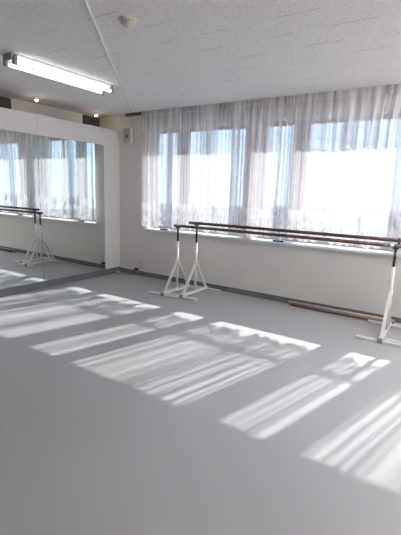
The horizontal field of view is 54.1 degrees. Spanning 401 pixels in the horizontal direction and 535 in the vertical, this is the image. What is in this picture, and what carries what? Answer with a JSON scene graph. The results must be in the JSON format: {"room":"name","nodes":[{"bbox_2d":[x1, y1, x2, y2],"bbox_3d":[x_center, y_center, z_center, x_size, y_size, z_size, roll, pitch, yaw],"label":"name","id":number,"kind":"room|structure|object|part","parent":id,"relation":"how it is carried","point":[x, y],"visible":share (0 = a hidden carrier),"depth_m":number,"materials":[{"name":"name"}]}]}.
{"room":"exercise studio","nodes":[
{"label":"exercise studio","id":0,"kind":"room"},
{"bbox_2d":[0,95,98,123],"bbox_3d":[-3.949,-0.754,3.854,0.120,2.854,8.300,9,13,32],"label":"wall","id":1,"kind":"structure","parent":0,"point":[16,104],"depth_m":5.88,"materials":[{"name":"beige paint"}]},
{"bbox_2d":[0,96,10,108],"bbox_3d":[-2.976,-2.079,4.907,0.030,0.314,1.280,9,13,32],"label":"trim","id":2,"kind":"structure","parent":1,"relation":"attached to","point":[5,102],"depth_m":5.34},
{"bbox_2d":[82,115,99,126],"bbox_3d":[-1.838,-2.373,6.611,0.030,0.314,0.340,9,13,32],"label":"trim","id":3,"kind":"structure","parent":1,"relation":"attached to","point":[88,120],"depth_m":6.57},
{"bbox_2d":[0,107,120,296],"bbox_3d":[-3.599,-0.545,3.535,0.142,2.389,7.900,9,13,32],"label":"wall","id":4,"kind":"structure","parent":0,"point":[11,120],"depth_m":6.18,"materials":[{"name":"white paint"}]},
{"bbox_2d":[0,129,43,288],"bbox_3d":[-2.570,-0.713,4.999,0.008,2.023,1.198,9,13,32],"label":"wall mirror","id":5,"kind":"object","parent":4,"relation":"attached to","point":[21,259],"visible":1,"depth_m":5.23,"materials":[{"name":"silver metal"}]},
{"bbox_2d":[37,135,104,280],"bbox_3d":[-1.911,-0.883,5.984,0.008,2.023,1.192,9,13,32],"label":"wall mirror","id":6,"kind":"object","parent":4,"relation":"attached to","point":[71,172],"visible":1,"depth_m":5.92,"materials":[{"name":"clear mirror"}]},
{"bbox_2d":[0,272,400,534],"bbox_3d":[-0.821,1.131,1.908,7.680,0.100,8.000,9,13,32],"label":"floor","id":7,"kind":"structure","parent":0,"point":[126,409],"depth_m":2.58,"materials":[{"name":"plastic"}]},
{"bbox_2d":[149,224,400,346],"bbox_3d":[0.840,0.021,4.895,3.275,1.045,0.696,9,13,32],"label":"ballet barre","id":8,"kind":"object","parent":7,"relation":"on","point":[386,324],"visible":0.93,"depth_m":4.45,"materials":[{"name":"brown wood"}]},
{"bbox_3d":[-0.421,0.125,5.575,0.029,0.413,0.282,9,13,32],"label":"leg","id":9,"kind":"part","parent":8,"relation":"part of","materials":[{"name":"white paint"}]},
{"bbox_3d":[-0.335,-0.036,5.670,0.038,0.695,0.038,9,13,32],"label":"post","id":10,"kind":"part","parent":8,"relation":"part of","materials":[{"name":"white metal"}]},
{"bbox_3d":[-0.258,0.083,5.820,0.029,0.413,0.282,9,13,32],"label":"leg","id":11,"kind":"part","parent":8,"relation":"part of","materials":[{"name":"white paint"}]},
{"bbox_3d":[1.920,0.494,4.074,0.029,0.413,0.282,9,13,32],"label":"leg","id":12,"kind":"part","parent":8,"relation":"part of","materials":[{"name":"white paint"}]},
{"bbox_3d":[2.006,0.333,4.170,0.038,0.695,0.038,9,13,32],"label":"post","id":13,"kind":"part","parent":8,"relation":"part of","materials":[{"name":"white metal"}]},
{"bbox_3d":[2.083,0.452,4.320,0.029,0.413,0.282,9,13,32],"label":"leg","id":14,"kind":"part","parent":8,"relation":"part of","materials":[{"name":"white paint"}]},
{"bbox_3d":[2.020,-0.098,4.086,0.029,0.193,0.029,9,13,32],"label":"post","id":15,"kind":"part","parent":8,"relation":"part of","materials":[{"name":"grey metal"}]},
{"bbox_2d":[168,221,400,343],"bbox_3d":[1.127,0.056,4.803,3.327,1.030,0.696,9,13,32],"label":"ballet barre","id":16,"kind":"object","parent":7,"relation":"on","point":[195,266],"visible":0.96,"depth_m":5.18,"materials":[{"name":"brown wood"}]},
{"bbox_3d":[-0.155,0.149,5.495,0.029,0.413,0.282,9,13,32],"label":"leg","id":17,"kind":"part","parent":16,"relation":"part of","materials":[{"name":"white paint"}]},
{"bbox_3d":[-0.069,-0.012,5.590,0.038,0.695,0.038,9,13,32],"label":"post","id":18,"kind":"part","parent":16,"relation":"part of","materials":[{"name":"white metal"}]},
{"bbox_3d":[0.008,0.107,5.740,0.029,0.413,0.282,9,13,32],"label":"leg","id":19,"kind":"part","parent":16,"relation":"part of","materials":[{"name":"white paint"}]},
{"bbox_2d":[288,300,393,323],"bbox_3d":[1.719,0.551,4.921,1.285,0.052,0.052,9,13,32],"label":"pole","id":20,"kind":"object","parent":7,"relation":"on","point":[289,301],"visible":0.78,"depth_m":4.91,"materials":[{"name":"brown wood"}]},
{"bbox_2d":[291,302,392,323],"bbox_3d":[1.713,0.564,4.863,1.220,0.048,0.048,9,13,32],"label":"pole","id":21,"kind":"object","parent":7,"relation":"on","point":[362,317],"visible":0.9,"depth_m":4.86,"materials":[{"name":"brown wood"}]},
{"bbox_2d":[0,0,400,116],"bbox_3d":[-0.733,-1.561,1.384,7.680,0.120,8.000,9,13,32],"label":"ceiling","id":22,"kind":"structure","parent":0,"point":[176,53],"depth_m":3.32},
{"bbox_2d":[2,52,112,94],"bbox_3d":[-1.435,-2.010,4.133,0.190,0.094,1.262,9,13,32],"label":"fluorescent light","id":23,"kind":"object","parent":22,"relation":"attached to","point":[15,58],"visible":1,"depth_m":3.99,"materials":[{"name":"white metal"}]},
{"bbox_2d":[3,58,7,66],"bbox_3d":[-1.827,-1.929,3.680,0.040,0.082,0.032,9,13,32],"label":"socket","id":24,"kind":"object","parent":23,"relation":"attached to","point":[5,63],"depth_m":3.67,"materials":[{"name":"grey plastic"}]},
{"bbox_2d":[12,54,17,64],"bbox_3d":[-1.702,-1.909,3.600,0.040,0.082,0.032,9,13,32],"label":"socket","id":25,"kind":"object","parent":23,"relation":"attached to","point":[14,56],"depth_m":3.59,"materials":[{"name":"grey plastic"}]},
{"bbox_2d":[83,0,131,112],"bbox_3d":[-0.881,-2.017,4.052,0.035,0.021,4.311,1,11,-6],"label":"cable cover","id":26,"kind":"object","parent":22,"relation":"attached to","point":[84,1],"visible":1,"depth_m":3.28,"materials":[{"name":"white plastic"}]},
{"bbox_2d":[119,15,135,28],"bbox_3d":[-0.520,-1.740,2.803,0.124,0.058,0.124,9,13,32],"label":"smoke detector","id":27,"kind":"object","parent":22,"relation":"attached to","point":[128,22],"visible":1,"depth_m":2.77,"materials":[{"name":"beige plastic"}]},
{"bbox_3d":[-0.519,-1.760,2.799,0.124,0.016,0.124,9,13,32],"label":"plate","id":28,"kind":"part","parent":27,"relation":"part of","materials":[{"name":"beige plastic"}]},
{"bbox_2d":[125,85,396,116],"bbox_3d":[1.509,-2.031,4.598,6.500,0.040,0.040,9,13,32],"label":"rail","id":29,"kind":"object","parent":22,"relation":"attached to","point":[388,86],"visible":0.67,"depth_m":5.68,"materials":[{"name":"grey metal"}]},
{"bbox_2d":[141,106,190,230],"bbox_3d":[-0.568,-1.485,6.018,0.950,1.781,0.065,9,13,32],"label":"sheer curtain","id":30,"kind":"object","parent":29,"relation":"hanging from","point":[174,207],"visible":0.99,"depth_m":5.98,"materials":[{"name":"white fabric"}]},
{"bbox_2d":[188,95,294,239],"bbox_3d":[0.474,-1.321,5.354,1.557,1.783,0.075,9,13,32],"label":"sheer curtain","id":31,"kind":"object","parent":29,"relation":"hanging from","point":[207,118],"visible":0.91,"depth_m":5.27,"materials":[{"name":"white fabric"}]},
{"bbox_2d":[286,84,400,251],"bbox_3d":[1.812,-1.110,4.493,1.648,1.782,0.068,9,13,32],"label":"sheer curtain","id":32,"kind":"object","parent":29,"relation":"hanging from","point":[348,120],"visible":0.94,"depth_m":4.55,"materials":[{"name":"white fabric"}]},
{"bbox_2d":[99,90,400,317],"bbox_3d":[1.494,-0.807,5.044,7.680,2.854,0.260,9,13,32],"label":"wall","id":33,"kind":"structure","parent":0,"point":[350,280],"depth_m":5.50,"materials":[{"name":"white paint"}]},
{"bbox_2d":[123,127,132,142],"bbox_3d":[-1.172,-2.146,6.379,0.170,0.230,0.094,9,13,32],"label":"wall speaker","id":34,"kind":"object","parent":33,"relation":"attached to","point":[127,132],"visible":1,"depth_m":6.34,"materials":[{"name":"white plastic"}]},
{"bbox_2d":[123,128,129,141],"bbox_3d":[-1.194,-2.140,6.346,0.156,0.212,0.005,9,13,32],"label":"grille","id":35,"kind":"object","parent":34,"relation":"attached to","point":[126,131],"depth_m":6.34,"materials":[{"name":"grey plastic"}]},
{"bbox_2d":[143,124,245,239],"bbox_3d":[-0.078,-1.306,5.984,1.840,1.595,0.300,9,13,32],"label":"window","id":36,"kind":"structure","parent":33,"relation":"in","point":[230,235],"depth_m":6.08,"materials":[{"name":"silver metal"}]},
{"bbox_3d":[-0.103,-0.539,6.133,1.840,0.030,0.300,9,13,32],"label":"sill","id":37,"kind":"part","parent":36,"relation":"part of","materials":[{"name":"white"}]},
{"bbox_2d":[121,267,400,323],"bbox_3d":[1.578,0.508,5.050,7.200,0.078,0.012,9,13,32],"label":"baseboard","id":38,"kind":"structure","parent":33,"relation":"attached to","point":[131,271],"depth_m":5.61,"materials":[{"name":"plastic"}]},
{"bbox_2d":[248,114,400,256],"bbox_3d":[1.571,-1.047,4.927,1.930,1.595,0.300,9,13,32],"label":"window","id":39,"kind":"structure","parent":33,"relation":"in","point":[358,248],"depth_m":5.04,"materials":[{"name":"silver metal"}]},
{"bbox_3d":[1.546,-0.279,5.077,1.930,0.030,0.300,9,13,32],"label":"sill","id":40,"kind":"part","parent":39,"relation":"part of","materials":[{"name":"white"}]},
{"label":"outside","id":41,"kind":"structure","parent":0,"visible":0},
{"bbox_2d":[159,205,399,242],"bbox_3d":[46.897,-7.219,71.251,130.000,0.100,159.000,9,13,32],"label":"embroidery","id":42,"kind":"structure","parent":41,"point":[164,212],"depth_m":67.20,"materials":[{"name":"grey fabric"}]}
]}

